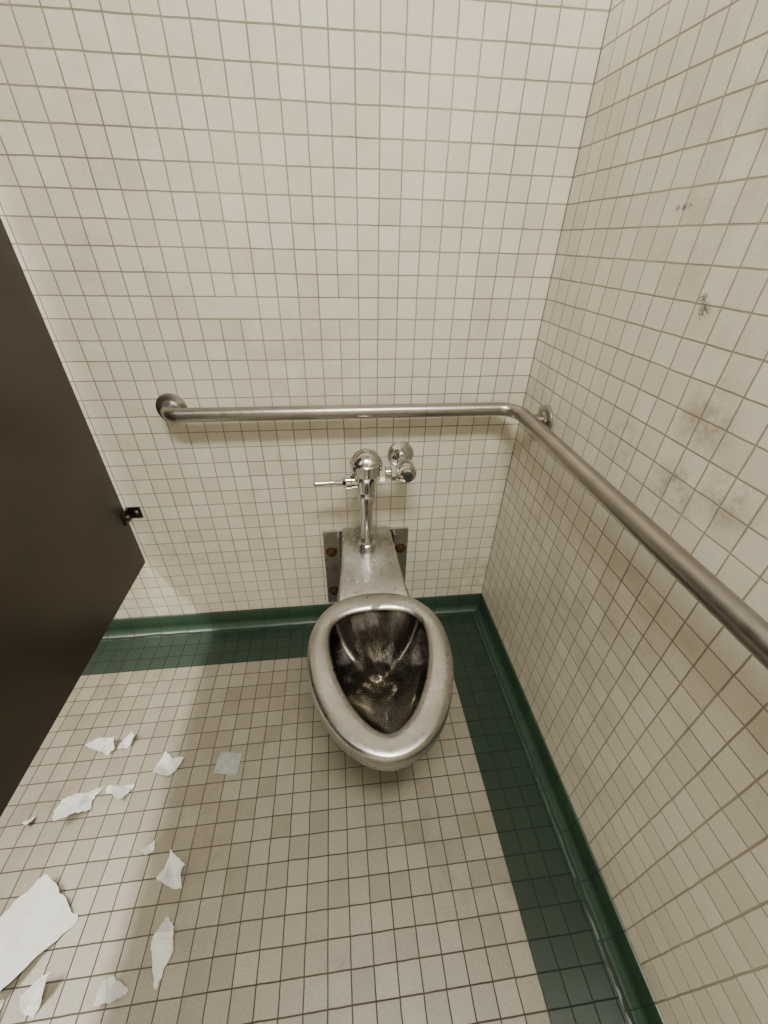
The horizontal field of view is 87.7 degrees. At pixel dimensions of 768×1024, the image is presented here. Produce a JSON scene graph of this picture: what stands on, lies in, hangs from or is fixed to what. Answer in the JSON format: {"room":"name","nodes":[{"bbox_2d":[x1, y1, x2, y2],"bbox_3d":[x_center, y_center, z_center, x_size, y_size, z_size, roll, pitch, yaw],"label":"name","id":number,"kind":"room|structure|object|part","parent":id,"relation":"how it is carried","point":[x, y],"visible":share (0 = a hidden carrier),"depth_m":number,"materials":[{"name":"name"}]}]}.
{"room":"public restroom","nodes":[
{"label":"public restroom","id":0,"kind":"room"},
{"bbox_2d":[126,507,142,517],"bbox_3d":[-0.785,0.001,1.259,0.040,0.040,0.004,-3,35,-6],"label":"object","id":1,"kind":"structure","parent":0,"point":[131,509],"depth_m":1.26,"materials":[{"name":"black metal"}]},
{"bbox_2d":[133,510,139,515],"bbox_3d":[-0.777,0.004,1.255,0.020,0.020,0.010,-3,35,-6],"label":"bolt","id":2,"kind":"object","parent":1,"relation":"in","point":[135,512],"depth_m":1.25,"materials":[{"name":"silver metal"}]},
{"bbox_2d":[0,0,610,618],"bbox_3d":[-1.295,-0.619,0.829,3.653,2.600,0.100,-3,35,-6],"label":"wall","id":3,"kind":"structure","parent":0,"point":[411,162],"depth_m":0.91,"materials":[{"name":"tile"}]},
{"bbox_2d":[0,217,144,816],"bbox_3d":[-0.711,-0.097,0.187,0.025,1.757,1.632,-3,35,-6],"label":"panel","id":4,"kind":"object","parent":3,"relation":"attached to","point":[69,559],"visible":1,"depth_m":0.89,"materials":[{"name":"brown metal"}]},
{"bbox_2d":[121,507,131,525],"bbox_3d":[-0.797,0.014,1.240,0.006,0.040,0.043,-3,35,-6],"label":"partition bracket","id":5,"kind":"object","parent":3,"relation":"attached to","point":[126,511],"visible":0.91,"depth_m":1.23,"materials":[{"name":"black metal"}]},
{"bbox_3d":[-0.797,0.014,1.240,0.006,0.040,0.043,-3,35,-6],"label":"panel","id":6,"kind":"part","parent":5,"relation":"part of","materials":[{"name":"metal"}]},
{"bbox_2d":[125,514,130,520],"bbox_3d":[-0.788,0.017,1.235,0.012,0.020,0.020,-3,35,-6],"label":"bolt","id":7,"kind":"object","parent":5,"relation":"in","point":[127,517],"depth_m":1.23,"materials":[{"name":"metal"}]},
{"bbox_2d":[195,298,352,318],"bbox_3d":[-0.266,-0.502,0.987,0.375,0.045,0.003,-3,35,-6],"label":"wall tiles","id":8,"kind":"structure","parent":3,"relation":"attached to","point":[206,307],"depth_m":0.98,"materials":[{"name":"beige tile"}]},
{"bbox_2d":[101,593,481,641],"bbox_3d":[-1.360,0.462,1.478,3.553,0.080,0.036,-3,35,-6],"label":"baseboard","id":9,"kind":"structure","parent":3,"relation":"attached to","point":[295,616],"depth_m":1.57,"materials":[{"name":"green tile"}]},
{"bbox_2d":[307,526,453,770],"bbox_3d":[-0.025,0.406,1.181,0.366,0.358,0.753,-3,35,-6],"label":"toilet","id":10,"kind":"object","parent":3,"relation":"attached to","point":[380,661],"visible":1,"depth_m":1.09,"materials":[{"name":"metal"}]},
{"bbox_2d":[313,441,416,553],"bbox_3d":[-0.053,-0.049,1.224,0.308,0.346,0.166,-3,35,-6],"label":"valve","id":11,"kind":"object","parent":10,"relation":"on","point":[366,466],"visible":1,"depth_m":1.14,"materials":[{"name":"silver metal"}]},
{"bbox_3d":[-0.156,-0.083,1.142,0.090,0.020,0.018,-3,35,-6],"label":"handle","id":12,"kind":"part","parent":11,"relation":"part of","materials":[{"name":"silver metal"}]},
{"bbox_2d":[342,474,357,489],"bbox_3d":[-0.096,-0.087,1.147,0.046,0.046,0.046,-3,35,-6],"label":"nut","id":13,"kind":"object","parent":11,"relation":"attached to","point":[349,481],"depth_m":1.13,"materials":[{"name":"silver metal"}]},
{"bbox_3d":[-0.066,0.202,1.489,0.300,0.345,0.009,-3,35,-6],"label":"mounting plate","id":14,"kind":"part","parent":10,"relation":"part of","materials":[{"name":"metal"}]},
{"bbox_2d":[155,393,767,667],"bbox_3d":[-0.038,0.017,0.677,1.044,0.091,1.140,-3,35,-6],"label":"grab bar","id":15,"kind":"object","parent":3,"relation":"attached to","point":[737,616],"visible":1,"depth_m":0.86,"materials":[{"name":"metal"}]},
{"bbox_3d":[0.410,-0.246,1.075,0.044,0.032,0.032,-3,35,-6],"label":"corner post","id":16,"kind":"part","parent":15,"relation":"part of","materials":[{"name":"metal"}]},
{"bbox_2d":[482,0,612,590],"bbox_3d":[0.427,-0.705,0.940,0.003,2.520,0.003,-3,35,-6],"label":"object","id":17,"kind":"structure","parent":3,"relation":"attached to","point":[611,0],"depth_m":0.96,"materials":[{"name":"beige tile"}]},
{"bbox_2d":[0,614,628,1023],"bbox_3d":[-1.186,1.385,0.204,3.553,0.001,3.200,-3,35,-6],"label":"floor","id":18,"kind":"structure","parent":0,"point":[320,885],"depth_m":0.99,"materials":[{"name":"tile"}]},
{"bbox_2d":[0,731,241,1017],"bbox_3d":[-0.668,0.830,0.994,0.536,0.042,0.578,-3,35,-6],"label":"paper scraps","id":19,"kind":"object","parent":18,"relation":"on","point":[41,915],"visible":1,"depth_m":0.89,"materials":[{"name":"white paper"}]},
{"bbox_2d":[482,0,767,1023],"bbox_3d":[0.653,0.225,-0.344,0.100,2.600,3.200,-3,35,-6],"label":"wall","id":20,"kind":"structure","parent":0,"point":[650,364],"depth_m":0.70,"materials":[{"name":"tile"}]},
{"bbox_2d":[473,594,665,1023],"bbox_3d":[0.562,1.268,0.360,0.036,0.080,3.200,-3,35,-6],"label":"baseboard","id":21,"kind":"structure","parent":20,"relation":"attached to","point":[637,999],"depth_m":1.00,"materials":[{"name":"green tile"}]}
]}

